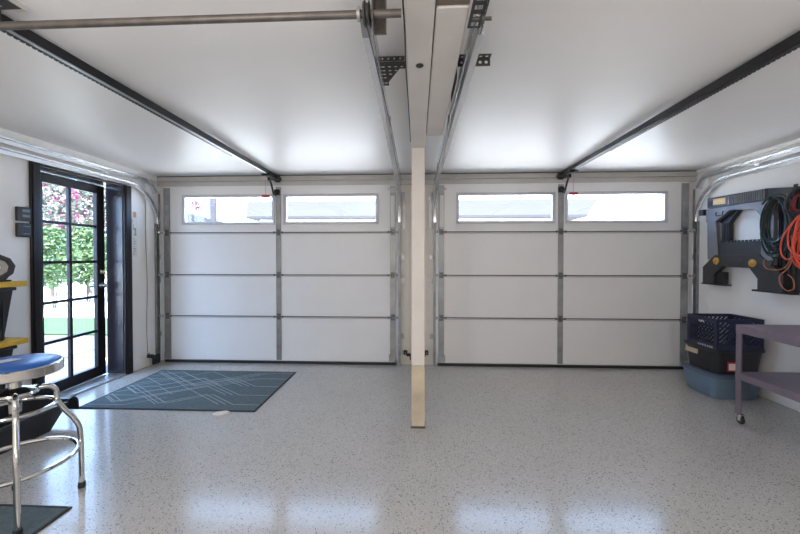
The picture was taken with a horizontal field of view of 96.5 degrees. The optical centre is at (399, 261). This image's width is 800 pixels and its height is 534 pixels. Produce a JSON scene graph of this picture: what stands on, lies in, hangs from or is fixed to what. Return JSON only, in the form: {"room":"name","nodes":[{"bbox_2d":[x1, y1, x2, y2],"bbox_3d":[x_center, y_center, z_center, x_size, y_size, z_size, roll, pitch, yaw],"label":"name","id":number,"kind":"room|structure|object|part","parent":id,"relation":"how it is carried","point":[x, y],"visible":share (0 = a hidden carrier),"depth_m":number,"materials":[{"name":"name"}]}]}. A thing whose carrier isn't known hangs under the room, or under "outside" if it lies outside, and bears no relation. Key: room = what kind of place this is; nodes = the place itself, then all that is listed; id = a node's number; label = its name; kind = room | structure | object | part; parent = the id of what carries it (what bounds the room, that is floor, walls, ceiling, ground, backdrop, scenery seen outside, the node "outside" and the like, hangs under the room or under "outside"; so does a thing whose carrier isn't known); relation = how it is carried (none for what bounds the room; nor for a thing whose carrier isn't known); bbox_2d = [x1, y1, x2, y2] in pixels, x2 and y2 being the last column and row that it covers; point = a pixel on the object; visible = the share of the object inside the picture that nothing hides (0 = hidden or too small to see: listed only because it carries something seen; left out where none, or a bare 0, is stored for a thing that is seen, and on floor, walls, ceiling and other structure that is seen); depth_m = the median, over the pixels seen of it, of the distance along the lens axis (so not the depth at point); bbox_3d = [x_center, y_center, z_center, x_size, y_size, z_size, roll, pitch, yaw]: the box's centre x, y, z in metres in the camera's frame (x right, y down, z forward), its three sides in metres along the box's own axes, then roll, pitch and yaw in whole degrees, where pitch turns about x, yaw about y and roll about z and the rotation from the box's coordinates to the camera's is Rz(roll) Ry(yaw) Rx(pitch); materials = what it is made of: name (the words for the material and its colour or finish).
{"room":"garage","nodes":[
{"label":"garage","id":0,"kind":"room"},
{"bbox_2d":[0,281,27,347],"bbox_3d":[-2.888,0.698,1.995,0.359,1.108,1.190,0,1,3],"label":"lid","id":1,"kind":"object","parent":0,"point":[9,341],"visible":1,"depth_m":2.49,"materials":[{"name":"yellow paint"}]},
{"bbox_2d":[0,255,14,281],"bbox_3d":[-2.813,0.044,2.483,0.150,0.192,0.205,0,1,3],"label":"work lamp","id":2,"kind":"object","parent":1,"relation":"on","point":[7,267],"visible":1,"depth_m":2.50,"materials":[{"name":"grey plastic"}]},
{"bbox_2d":[0,287,15,340],"bbox_3d":[-2.856,0.364,2.306,0.279,0.368,0.449,0,1,3],"label":"storage bin","id":3,"kind":"object","parent":1,"relation":"on","point":[5,293],"visible":1,"depth_m":2.46,"materials":[{"name":"black plastic"}]},
{"bbox_2d":[0,345,16,389],"bbox_3d":[-2.856,0.739,2.312,0.279,0.297,0.449,0,1,3],"label":"storage bin","id":4,"kind":"object","parent":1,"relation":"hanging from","point":[7,351],"visible":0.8,"depth_m":2.47,"materials":[{"name":"black plastic"}]},
{"bbox_2d":[0,337,27,347],"bbox_3d":[-2.874,0.570,1.992,0.330,0.036,1.190,0,1,3],"label":"shelf","id":5,"kind":"object","parent":1,"relation":"attached to","point":[9,341],"depth_m":2.50,"materials":[{"name":"yellow paint"}]},
{"bbox_2d":[0,281,27,287],"bbox_3d":[-2.874,0.162,1.986,0.330,0.036,1.190,0,1,3],"label":"shelf","id":6,"kind":"object","parent":1,"relation":"attached to","point":[5,284],"depth_m":2.49,"materials":[{"name":"yellow paint"}]},
{"bbox_2d":[0,143,160,401],"bbox_3d":[-3.216,0.136,1.006,0.180,2.260,7.200,0,1,3],"label":"wall","id":7,"kind":"structure","parent":0,"point":[14,172],"depth_m":2.89,"materials":[{"name":"paint"}]},
{"bbox_2d":[15,223,30,236],"bbox_3d":[-3.021,-0.256,2.865,0.032,0.112,0.098,0,1,3],"label":"wall control","id":8,"kind":"object","parent":7,"relation":"attached to","point":[21,229],"visible":1,"depth_m":2.85,"materials":[{"name":"black plastic"}]},
{"bbox_2d":[15,206,30,221],"bbox_3d":[-3.020,-0.384,2.863,0.032,0.112,0.098,0,1,3],"label":"wall control","id":9,"kind":"object","parent":7,"relation":"attached to","point":[21,213],"visible":1,"depth_m":2.85,"materials":[{"name":"black plastic"}]},
{"bbox_2d":[40,172,109,395],"bbox_3d":[-3.176,0.204,3.429,0.182,2.001,0.806,0,1,-1],"label":"door","id":10,"kind":"structure","parent":7,"relation":"in","point":[99,285],"depth_m":3.56,"materials":[{"name":"black metal"}]},
{"bbox_3d":[-3.129,0.247,3.785,0.070,0.064,0.064,0,1,-1],"label":"knob","id":11,"kind":"part","parent":10,"relation":"part of","materials":[{"name":"silver metal"}]},
{"bbox_2d":[0,128,156,181],"bbox_3d":[-3.118,-0.961,0.941,0.020,0.064,6.790,0,1,3],"label":"trim","id":12,"kind":"structure","parent":7,"relation":"attached to","point":[3,132],"depth_m":3.25,"materials":[{"name":"paint"}]},
{"bbox_2d":[29,161,132,395],"bbox_3d":[-2.993,0.181,3.440,0.031,2.099,1.032,0,1,3],"label":"trim","id":13,"kind":"structure","parent":7,"relation":"attached to","point":[34,168],"depth_m":2.98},
{"bbox_2d":[0,135,161,360],"bbox_3d":[-3.015,0.137,2.861,0.078,2.182,3.045,0,1,3],"label":"door track","id":14,"kind":"object","parent":7,"relation":"attached to","point":[4,140],"visible":0.98,"depth_m":3.60,"materials":[{"name":"metal"}]},
{"bbox_3d":[-2.992,-0.871,2.861,0.026,0.166,2.854,0,1,3],"label":"horizontal rail","id":15,"kind":"part","parent":14,"relation":"part of","materials":[{"name":"silver metal"}]},
{"bbox_3d":[-2.992,-0.654,2.862,0.026,0.428,2.911,0,1,3],"label":"horizontal rail","id":16,"kind":"part","parent":14,"relation":"part of","materials":[{"name":"silver metal"}]},
{"bbox_3d":[-2.924,0.373,4.305,0.026,1.670,0.052,0,1,3],"label":"vertical rail","id":17,"kind":"part","parent":14,"relation":"part of","materials":[{"name":"silver metal"}]},
{"bbox_2d":[40,166,124,372],"bbox_3d":[-3.100,0.199,3.438,0.180,2.023,0.857,0,1,3],"label":"trim","id":18,"kind":"structure","parent":7,"relation":"attached to","point":[114,193],"depth_m":3.85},
{"bbox_2d":[52,373,125,396],"bbox_3d":[-3.100,1.221,3.452,0.220,0.022,0.855,0,1,3],"label":"threshold","id":19,"kind":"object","parent":7,"relation":"attached to","point":[102,379],"depth_m":3.54,"materials":[{"name":"metal"}]},
{"bbox_2d":[132,211,136,256],"bbox_3d":[-2.981,-0.314,4.012,0.002,0.505,0.070,0,1,3],"label":"strip","id":20,"kind":"object","parent":7,"relation":"attached to","point":[134,214],"visible":1,"depth_m":4.01,"materials":[{"name":"white"}]},
{"bbox_2d":[133,355,146,371],"bbox_3d":[-3.123,1.202,0.885,0.018,0.129,6.598,0,1,3],"label":"baseboard","id":21,"kind":"structure","parent":7,"relation":"attached to","point":[139,363],"depth_m":4.06,"materials":[{"name":"paint"}]},
{"bbox_2d":[145,199,147,351],"bbox_3d":[-2.939,0.162,4.139,0.009,1.780,0.021,0,1,3],"label":"wire","id":22,"kind":"object","parent":7,"relation":"attached to","point":[145,199],"visible":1,"depth_m":4.13,"materials":[{"name":"grey plastic"}]},
{"bbox_2d":[145,184,157,365],"bbox_3d":[-2.956,0.156,4.258,0.030,2.130,0.180,0,1,3],"label":"trim","id":23,"kind":"structure","parent":7,"relation":"attached to","point":[149,247],"depth_m":4.21,"materials":[{"name":"paint"}]},
{"bbox_2d":[0,360,799,533],"bbox_3d":[0.038,1.329,0.823,6.720,0.120,7.110,0,1,3],"label":"floor","id":24,"kind":"structure","parent":0,"point":[335,449],"depth_m":2.29,"materials":[{"name":"grey concrete"}]},
{"bbox_2d":[0,504,71,533],"bbox_3d":[-2.248,1.257,1.331,1.105,0.008,1.034,0,1,3],"label":"floor mat","id":25,"kind":"object","parent":24,"relation":"on","point":[34,518],"visible":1,"depth_m":1.75,"materials":[{"name":"grey"}]},
{"bbox_2d":[0,353,85,533],"bbox_3d":[-1.937,0.871,1.800,0.489,0.767,0.489,0,1,3],"label":"stool","id":26,"kind":"object","parent":25,"relation":"on","point":[15,369],"visible":1,"depth_m":1.76,"materials":[{"name":"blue metal"}]},
{"bbox_2d":[0,358,20,362],"bbox_3d":[-1.952,0.488,1.762,0.060,0.001,0.103,0,1,17],"label":"print","id":27,"kind":"object","parent":26,"relation":"on","point":[6,360],"depth_m":1.77,"materials":[{"name":"white"}]},
{"bbox_3d":[-1.937,0.663,1.797,0.048,0.183,0.048,0,1,3],"label":"swivel post","id":28,"kind":"part","parent":26,"relation":"part of","materials":[{"name":"silver metal"}]},
{"bbox_3d":[-1.822,0.937,1.695,0.206,0.595,0.025,1,1,42],"label":"leg","id":29,"kind":"part","parent":26,"relation":"part of","materials":[{"name":"silver metal"}]},
{"bbox_2d":[0,353,61,372],"bbox_3d":[-1.937,0.510,1.794,0.348,0.045,0.348,0,1,3],"label":"seat cushion","id":30,"kind":"object","parent":26,"relation":"on","point":[34,362],"depth_m":1.77,"materials":[{"name":"blue leather"}]},
{"bbox_3d":[-1.832,0.934,1.916,0.025,0.595,0.206,1,1,42],"label":"leg","id":31,"kind":"part","parent":26,"relation":"part of","materials":[{"name":"silver metal"}]},
{"bbox_2d":[0,396,78,454],"bbox_3d":[-2.773,1.148,2.237,0.472,0.202,1.172,0,1,3],"label":"tub","id":32,"kind":"object","parent":24,"relation":"on","point":[32,427],"visible":0.53,"depth_m":2.58,"materials":[{"name":"plastic"}]},
{"bbox_2d":[147,353,159,364],"bbox_3d":[-2.902,1.131,4.209,0.077,0.140,0.130,0,1,3],"label":"sensor","id":33,"kind":"object","parent":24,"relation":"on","point":[155,358],"visible":1,"depth_m":4.18,"materials":[{"name":"black plastic"}]},
{"bbox_3d":[-2.883,1.149,4.223,0.030,0.105,0.100,0,1,3],"label":"mounting arm","id":34,"kind":"part","parent":33,"relation":"part of","materials":[{"name":"black rubber"}]},
{"bbox_2d":[79,370,295,411],"bbox_3d":[-1.937,1.227,3.483,1.530,0.009,1.010,0,1,3],"label":"area rug","id":35,"kind":"object","parent":24,"relation":"on","point":[178,390],"visible":0.98,"depth_m":3.35,"materials":[{"name":"blue fabric"}]},
{"bbox_2d":[212,410,229,416],"bbox_3d":[-1.462,1.233,2.905,0.089,0.012,0.110,0,1,29],"label":"paper scrap","id":36,"kind":"object","parent":24,"relation":"on","point":[218,413],"visible":1,"depth_m":2.89,"materials":[{"name":"white paper"}]},
{"bbox_2d":[411,147,424,427],"bbox_3d":[0.138,0.196,2.703,0.106,2.091,0.105,0,1,3],"label":"support post","id":37,"kind":"object","parent":24,"relation":"on","point":[418,153],"visible":1,"depth_m":2.65,"materials":[{"name":"paint"}]},
{"bbox_3d":[0.138,1.001,2.714,0.100,0.458,0.099,0,1,3],"label":"post","id":38,"kind":"part","parent":37,"relation":"part of","materials":[{"name":"paint"}]},
{"bbox_2d":[681,361,760,399],"bbox_3d":[3.026,1.119,3.373,0.482,0.228,0.458,0,1,3],"label":"storage tote","id":39,"kind":"object","parent":24,"relation":"on","point":[718,386],"visible":0.67,"depth_m":3.20,"materials":[{"name":"blue plastic"}]},
{"bbox_2d":[683,339,764,374],"bbox_3d":[3.030,0.890,3.360,0.466,0.228,0.427,0,1,3],"label":"storage tote","id":40,"kind":"object","parent":39,"relation":"on","point":[713,361],"visible":0.77,"depth_m":3.19,"materials":[{"name":"black plastic"}]},
{"bbox_3d":[3.030,0.789,3.358,0.466,0.026,0.427,0,1,3],"label":"lid","id":41,"kind":"part","parent":40,"relation":"part of","materials":[{"name":"black plastic"}]},
{"bbox_2d":[687,313,763,350],"bbox_3d":[2.993,0.639,3.302,0.404,0.274,0.338,0,1,3],"label":"crate","id":42,"kind":"object","parent":40,"relation":"on","point":[750,343],"visible":0.87,"depth_m":3.18,"materials":[{"name":"blue plastic"}]},
{"bbox_2d":[697,321,728,343],"bbox_3d":[2.911,0.640,3.325,0.137,0.204,0.200,0,1,3],"label":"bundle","id":43,"kind":"object","parent":42,"relation":"in","point":[700,321],"visible":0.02,"depth_m":3.23,"materials":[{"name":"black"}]},
{"bbox_2d":[735,324,799,423],"bbox_3d":[2.844,0.868,2.262,0.557,0.760,0.980,0,1,3],"label":"rolling cart","id":44,"kind":"object","parent":24,"relation":"on","point":[786,384],"visible":1,"depth_m":2.60,"materials":[{"name":"metal"}]},
{"bbox_3d":[2.613,0.827,2.733,0.048,0.679,0.045,0,1,3],"label":"leg","id":45,"kind":"part","parent":44,"relation":"part of","materials":[{"name":"metal"}]},
{"bbox_2d":[735,372,799,402],"bbox_3d":[2.844,0.878,2.262,0.557,0.050,0.969,0,1,3],"label":"shelf","id":46,"kind":"object","parent":44,"relation":"attached to","point":[786,384],"depth_m":2.56,"materials":[{"name":"metal"}]},
{"bbox_2d":[736,324,799,346],"bbox_3d":[2.844,0.518,2.257,0.557,0.061,0.969,0,1,3],"label":"shelf","id":47,"kind":"object","parent":44,"relation":"attached to","point":[785,334],"depth_m":2.55,"materials":[{"name":"metal"}]},
{"bbox_2d":[0,0,799,176],"bbox_3d":[0.039,-1.071,0.809,6.800,0.160,7.250,0,1,3],"label":"ceiling","id":48,"kind":"structure","parent":0,"point":[564,80],"depth_m":2.10,"materials":[{"name":"paint"}]},
{"bbox_2d":[0,0,280,197],"bbox_3d":[-1.503,-0.851,2.439,0.174,0.326,3.654,0,1,2],"label":"garage door opener","id":49,"kind":"object","parent":48,"relation":"attached to","point":[33,40],"visible":0.99,"depth_m":1.91,"materials":[{"name":"black metal"}]},
{"bbox_3d":[-1.579,-0.963,2.365,0.010,0.020,3.500,0,1,3],"label":"chain","id":50,"kind":"part","parent":49,"relation":"part of","materials":[{"name":"grey metal"}]},
{"bbox_3d":[-1.457,-0.845,4.126,0.038,0.178,0.214,0,1,3],"label":"arm","id":51,"kind":"part","parent":49,"relation":"part of","materials":[{"name":"black"}]},
{"bbox_2d":[0,0,401,34],"bbox_3d":[-1.444,-0.874,1.209,2.900,0.246,0.098,0,1,3],"label":"pipe","id":52,"kind":"object","parent":48,"relation":"attached to","point":[378,12],"visible":1,"depth_m":1.16,"materials":[{"name":"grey metal"}]},
{"bbox_2d":[404,0,469,147],"bbox_3d":[0.069,-0.892,0.059,0.214,0.176,5.250,0,1,3],"label":"ceiling beam","id":53,"kind":"structure","parent":48,"relation":"attached to","point":[435,29],"depth_m":1.45,"materials":[{"name":"paint"}]},
{"bbox_2d":[402,0,410,141],"bbox_3d":[0.031,-0.864,1.639,0.010,0.023,1.900,0,1,3],"label":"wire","id":54,"kind":"object","parent":53,"relation":"attached to","point":[402,0],"visible":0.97,"depth_m":1.50,"materials":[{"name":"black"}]},
{"bbox_2d":[556,31,799,194],"bbox_3d":[1.762,-0.842,2.284,0.102,0.311,3.653,0,1,3],"label":"garage door opener","id":55,"kind":"object","parent":48,"relation":"attached to","point":[790,44],"visible":1,"depth_m":2.06,"materials":[{"name":"black metal"}]},
{"bbox_3d":[1.828,-0.843,3.969,0.038,0.178,0.214,0,1,3],"label":"arm","id":56,"kind":"part","parent":55,"relation":"part of","materials":[{"name":"black"}]},
{"bbox_3d":[1.782,-0.961,2.204,0.010,0.020,3.500,0,1,3],"label":"chain","id":57,"kind":"part","parent":55,"relation":"part of","materials":[{"name":"grey metal"}]},
{"bbox_2d":[160,182,692,363],"bbox_3d":[0.207,0.089,4.342,6.340,2.260,0.150,0,1,3],"label":"wall","id":58,"kind":"structure","parent":0,"point":[690,183],"depth_m":4.27,"materials":[{"name":"beige paint"}]},
{"bbox_2d":[158,185,397,364],"bbox_3d":[-1.458,0.154,4.273,2.902,2.131,0.106,0,1,3],"label":"door","id":59,"kind":"structure","parent":58,"relation":"in","point":[279,291],"depth_m":4.28,"materials":[{"name":"metal"}]},
{"bbox_3d":[-1.457,-0.634,4.288,2.820,0.556,0.045,0,1,3],"label":"panel","id":60,"kind":"part","parent":59,"relation":"part of","materials":[{"name":"white metal"}]},
{"bbox_3d":[-1.457,-0.100,4.296,2.820,0.501,0.045,0,1,3],"label":"panel","id":61,"kind":"part","parent":59,"relation":"part of","materials":[{"name":"white metal"}]},
{"bbox_3d":[-1.457,0.404,4.303,2.820,0.493,0.045,0,1,3],"label":"panel","id":62,"kind":"part","parent":59,"relation":"part of","materials":[{"name":"white metal"}]},
{"bbox_3d":[-1.457,0.921,4.310,2.820,0.531,0.045,0,1,3],"label":"panel","id":63,"kind":"part","parent":59,"relation":"part of","materials":[{"name":"white metal"}]},
{"bbox_2d":[360,5,404,365],"bbox_3d":[-0.008,0.122,2.718,0.143,2.217,3.045,0,1,2],"label":"door track","id":64,"kind":"object","parent":58,"relation":"attached to","point":[391,62],"visible":0.99,"depth_m":1.89,"materials":[{"name":"metal"}]},
{"bbox_3d":[-0.064,-0.652,2.723,0.030,0.427,2.911,0,1,2],"label":"horizontal rail","id":65,"kind":"part","parent":64,"relation":"part of","materials":[{"name":"silver metal"}]},
{"bbox_2d":[367,27,401,182],"bbox_3d":[-0.043,-0.831,2.579,0.007,0.094,2.830,0,1,3],"label":"cable","id":66,"kind":"object","parent":64,"relation":"attached to","point":[367,27],"visible":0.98,"depth_m":1.61,"materials":[{"name":"metal"}]},
{"bbox_3d":[-0.063,-0.869,2.721,0.029,0.166,2.854,0,1,2],"label":"horizontal rail","id":67,"kind":"part","parent":64,"relation":"part of","materials":[{"name":"silver metal"}]},
{"bbox_3d":[-0.035,-0.950,1.807,0.130,0.002,0.232,0,1,3],"label":"hanger plate","id":68,"kind":"part","parent":64,"relation":"part of","materials":[{"name":"metal"}]},
{"bbox_3d":[-0.007,0.375,4.166,0.026,1.670,0.052,0,1,3],"label":"vertical rail","id":69,"kind":"part","parent":64,"relation":"part of","materials":[{"name":"silver metal"}]},
{"bbox_2d":[404,350,410,359],"bbox_3d":[0.085,1.098,4.213,0.084,0.107,0.076,0,1,3],"label":"sensor","id":70,"kind":"object","parent":58,"relation":"attached to","point":[405,351],"visible":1,"depth_m":4.20,"materials":[{"name":"black plastic"}]},
{"bbox_2d":[401,184,432,364],"bbox_3d":[0.202,0.153,4.250,0.380,2.136,0.034,0,1,3],"label":"trim","id":71,"kind":"structure","parent":58,"relation":"attached to","point":[406,233],"depth_m":4.24,"materials":[{"name":"beige paint"}]},
{"bbox_2d":[157,171,697,186],"bbox_3d":[0.202,-0.973,4.219,6.340,0.113,0.064,0,1,3],"label":"trim","id":72,"kind":"structure","parent":58,"relation":"attached to","point":[678,176],"depth_m":4.19,"materials":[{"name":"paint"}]},
{"bbox_2d":[429,0,491,366],"bbox_3d":[0.365,0.124,2.495,0.173,2.218,3.455,0,1,2],"label":"door track","id":73,"kind":"object","parent":58,"relation":"attached to","point":[477,18],"visible":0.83,"depth_m":1.75,"materials":[{"name":"metal"}]},
{"bbox_3d":[0.402,0.375,4.146,0.026,1.670,0.052,0,1,3],"label":"vertical rail","id":74,"kind":"part","parent":73,"relation":"part of","materials":[{"name":"silver metal"}]},
{"bbox_3d":[0.273,-0.920,1.806,0.002,0.110,0.260,0,1,3],"label":"hanger plate","id":75,"kind":"part","parent":73,"relation":"part of","materials":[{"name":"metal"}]},
{"bbox_3d":[0.343,-0.869,2.702,0.028,0.166,2.854,0,1,2],"label":"horizontal rail","id":76,"kind":"part","parent":73,"relation":"part of","materials":[{"name":"silver metal"}]},
{"bbox_3d":[0.342,-0.652,2.703,0.029,0.427,2.911,0,1,2],"label":"horizontal rail","id":77,"kind":"part","parent":73,"relation":"part of","materials":[{"name":"silver metal"}]},
{"bbox_2d":[436,182,695,368],"bbox_3d":[1.858,0.156,4.115,2.902,2.131,0.106,0,1,3],"label":"door","id":78,"kind":"structure","parent":58,"relation":"in","point":[560,292],"depth_m":4.12,"materials":[{"name":"metal"}]},
{"bbox_3d":[1.859,0.924,4.152,2.820,0.531,0.045,0,1,3],"label":"panel","id":79,"kind":"part","parent":78,"relation":"part of","materials":[{"name":"white metal"}]},
{"bbox_3d":[1.859,-0.097,4.138,2.820,0.501,0.045,0,1,3],"label":"panel","id":80,"kind":"part","parent":78,"relation":"part of","materials":[{"name":"white metal"}]},
{"bbox_3d":[1.859,0.406,4.145,2.820,0.493,0.045,0,1,3],"label":"panel","id":81,"kind":"part","parent":78,"relation":"part of","materials":[{"name":"white metal"}]},
{"bbox_3d":[1.859,-0.632,4.130,2.820,0.556,0.045,0,1,3],"label":"panel","id":82,"kind":"part","parent":78,"relation":"part of","materials":[{"name":"white metal"}]},
{"bbox_2d":[692,143,799,371],"bbox_3d":[3.297,0.140,0.696,0.180,2.260,7.200,0,1,3],"label":"wall","id":83,"kind":"structure","parent":0,"point":[739,298],"depth_m":3.34,"materials":[{"name":"paint"}]},
{"bbox_2d":[699,210,705,215],"bbox_3d":[3.291,-0.528,3.826,0.130,0.060,0.060,0,1,3],"label":"wall hook","id":84,"kind":"object","parent":83,"relation":"attached to","point":[701,212],"visible":0.48,"depth_m":3.82,"materials":[{"name":"black plastic"}]},
{"bbox_2d":[701,187,799,294],"bbox_3d":[3.260,-0.201,3.364,0.118,0.928,0.935,0,1,3],"label":"sawhorse","id":85,"kind":"object","parent":84,"relation":"hanging from","point":[726,209],"visible":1,"depth_m":3.33,"materials":[{"name":"grey plastic"}]},
{"bbox_3d":[3.271,-0.228,3.716,0.036,0.392,0.140,0,1,3],"label":"leg","id":86,"kind":"part","parent":85,"relation":"part of","materials":[{"name":"plastic"}]},
{"bbox_3d":[3.226,-0.011,3.651,0.024,0.072,0.072,0,1,3],"label":"knob","id":87,"kind":"part","parent":85,"relation":"part of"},
{"bbox_3d":[3.303,-0.351,3.570,0.051,0.322,0.215,0,1,3],"label":"leg","id":88,"kind":"part","parent":85,"relation":"part of","materials":[{"name":"black plastic"}]},
{"bbox_2d":[718,239,760,255],"bbox_3d":[3.263,-0.129,3.432,0.068,0.159,0.490,0,1,3],"label":"tray","id":89,"kind":"object","parent":85,"relation":"on","point":[726,247],"depth_m":3.41,"materials":[{"name":"grey plastic"}]},
{"bbox_3d":[3.263,-0.606,3.446,0.070,0.120,0.640,0,1,3],"label":"rail","id":90,"kind":"part","parent":85,"relation":"part of","materials":[{"name":"grey plastic"}]},
{"bbox_3d":[3.207,0.011,3.257,0.024,0.072,0.072,0,1,3],"label":"knob","id":91,"kind":"part","parent":85,"relation":"part of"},
{"bbox_3d":[3.243,-0.170,3.136,0.036,0.412,0.113,0,1,3],"label":"leg","id":92,"kind":"part","parent":85,"relation":"part of","materials":[{"name":"plastic"}]},
{"bbox_2d":[759,193,794,265],"bbox_3d":[3.151,-0.270,2.983,0.074,0.606,0.262,0,1,3],"label":"extension cord","id":93,"kind":"object","parent":85,"relation":"hanging from","point":[767,212],"visible":0.88,"depth_m":3.02,"materials":[{"name":"rubber"}]},
{"bbox_3d":[3.257,-0.203,3.014,0.091,0.882,0.235,0,1,3],"label":"leg","id":94,"kind":"part","parent":85,"relation":"part of","materials":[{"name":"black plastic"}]},
{"bbox_2d":[695,178,710,312],"bbox_3d":[3.347,0.160,3.958,0.030,2.130,0.180,0,1,3],"label":"trim","id":95,"kind":"structure","parent":83,"relation":"attached to","point":[704,289],"depth_m":3.92,"materials":[{"name":"paint"}]},
{"bbox_2d":[692,146,799,336],"bbox_3d":[3.277,0.141,2.602,0.075,2.182,2.965,0,1,3],"label":"door track","id":96,"kind":"object","parent":83,"relation":"attached to","point":[793,160],"visible":0.91,"depth_m":3.69,"materials":[{"name":"metal"}]},
{"bbox_3d":[3.319,0.377,4.007,0.026,1.670,0.052,0,1,3],"label":"vertical rail","id":97,"kind":"part","parent":96,"relation":"part of","materials":[{"name":"silver metal"}]},
{"bbox_3d":[3.251,-0.650,2.565,0.026,0.428,2.911,0,1,3],"label":"horizontal rail","id":98,"kind":"part","parent":96,"relation":"part of","materials":[{"name":"silver metal"}]},
{"bbox_3d":[3.251,-0.867,2.563,0.026,0.166,2.854,0,1,3],"label":"horizontal rail","id":99,"kind":"part","parent":96,"relation":"part of","materials":[{"name":"silver metal"}]},
{"bbox_2d":[697,138,799,172],"bbox_3d":[3.195,-0.971,0.640,0.020,0.034,6.790,0,1,3],"label":"trim","id":100,"kind":"structure","parent":83,"relation":"attached to","point":[796,141],"depth_m":3.36,"materials":[{"name":"paint"}]},
{"bbox_2d":[757,388,799,411],"bbox_3d":[3.191,1.212,0.585,0.018,0.119,6.598,0,1,3],"label":"baseboard","id":101,"kind":"structure","parent":83,"relation":"attached to","point":[782,400],"depth_m":3.11,"materials":[{"name":"paint"}]},
{"bbox_3d":[3.196,-0.591,2.783,0.220,0.035,0.030,0,1,3],"label":"wall hook","id":102,"kind":"object","parent":83,"relation":"attached to","visible":0},
{"bbox_2d":[783,187,799,215],"bbox_3d":[3.108,-0.466,2.777,0.045,0.228,0.224,0,1,3],"label":"extension cord","id":103,"kind":"object","parent":102,"relation":"hanging from","point":[793,209],"visible":0.98,"depth_m":2.83,"materials":[{"name":"black plastic"}]},
{"bbox_2d":[780,214,799,268],"bbox_3d":[3.108,-0.152,2.749,0.088,0.445,0.326,0,1,3],"label":"extension cord","id":104,"kind":"object","parent":103,"relation":"hanging from","point":[796,235],"visible":0.98,"depth_m":2.80,"materials":[{"name":"orange rubber"}]},
{"bbox_2d":[763,236,794,290],"bbox_3d":[3.124,0.011,2.946,0.018,0.446,0.269,0,1,3],"label":"extension cord","id":105,"kind":"object","parent":104,"relation":"hanging from","point":[790,236],"visible":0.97,"depth_m":2.87,"materials":[{"name":"rubber"}]},
{"label":"outside","id":106,"kind":"structure","parent":0,"visible":0},
{"bbox_2d":[44,317,106,335],"bbox_3d":[-9.672,1.263,7.141,12.000,0.075,1.590,0,1,3],"label":"lawn","id":107,"kind":"structure","parent":106,"point":[52,325],"depth_m":6.91,"materials":[{"name":"green plant"}]},
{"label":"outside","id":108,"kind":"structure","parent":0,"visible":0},
{"bbox_2d":[44,335,107,382],"bbox_3d":[-7.786,1.333,2.292,9.030,0.070,7.800,0,1,3],"label":"patio","id":109,"kind":"structure","parent":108,"point":[83,346],"depth_m":4.97,"materials":[{"name":"concrete"}]},
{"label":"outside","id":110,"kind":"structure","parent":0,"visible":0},
{"bbox_2d":[44,272,106,317],"bbox_3d":[0.357,1.385,7.512,80.000,0.180,75.000,0,1,3],"label":"ground","id":111,"kind":"structure","parent":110,"point":[81,308],"depth_m":10.53,"materials":[{"name":"white concrete"}]},
{"bbox_2d":[43,224,82,307],"bbox_3d":[-9.470,0.105,9.790,1.448,2.321,1.080,0,1,3],"label":"shrub","id":112,"kind":"object","parent":111,"relation":"on","point":[54,239],"visible":0.53,"depth_m":9.62,"materials":[{"name":"green plant"}]},
{"bbox_2d":[42,183,84,296],"bbox_3d":[-12.311,-0.966,12.593,2.357,4.381,1.284,0,1,3],"label":"bougainvillea","id":113,"kind":"object","parent":111,"relation":"on","point":[60,199],"visible":0.3,"depth_m":12.37,"materials":[{"name":"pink plant"}]},
{"bbox_2d":[57,181,105,292],"bbox_3d":[-12.068,-1.060,13.867,2.495,4.533,1.322,0,1,3],"label":"bougainvillea","id":114,"kind":"object","parent":111,"relation":"on","point":[87,212],"visible":0.15,"depth_m":13.60,"materials":[{"name":"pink plant"}]},
{"bbox_2d":[62,227,106,301],"bbox_3d":[-9.739,0.042,11.085,1.721,2.414,1.141,0,1,3],"label":"shrub","id":115,"kind":"object","parent":111,"relation":"on","point":[82,276],"visible":0.42,"depth_m":10.88,"materials":[{"name":"green plant"}]},
{"bbox_2d":[187,213,221,221],"bbox_3d":[-8.597,-0.403,15.990,0.132,3.160,5.544,0,1,-7],"label":"fence","id":116,"kind":"object","parent":111,"relation":"on","point":[191,217],"visible":0.13,"depth_m":14.79,"materials":[{"name":"white wood"}]},
{"bbox_2d":[187,200,203,212],"bbox_3d":[-7.814,-2.126,13.646,0.696,0.525,0.432,0,1,3],"label":"bougainvillea","id":117,"kind":"object","parent":116,"relation":"on","point":[192,204],"visible":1,"depth_m":13.64,"materials":[{"name":"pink plant"}]},
{"bbox_2d":[210,198,216,221],"bbox_3d":[-6.973,-2.096,13.319,0.220,6.620,0.220,0,1,3],"label":"utility pole","id":118,"kind":"object","parent":111,"relation":"on","point":[212,200],"visible":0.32,"depth_m":13.23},
{"bbox_2d":[246,199,597,221],"bbox_3d":[0.819,-0.738,15.620,15.050,3.840,5.500,0,1,3],"label":"house","id":119,"kind":"structure","parent":111,"relation":"on","point":[518,209],"depth_m":13.59,"materials":[{"name":"white paint"}]}
]}

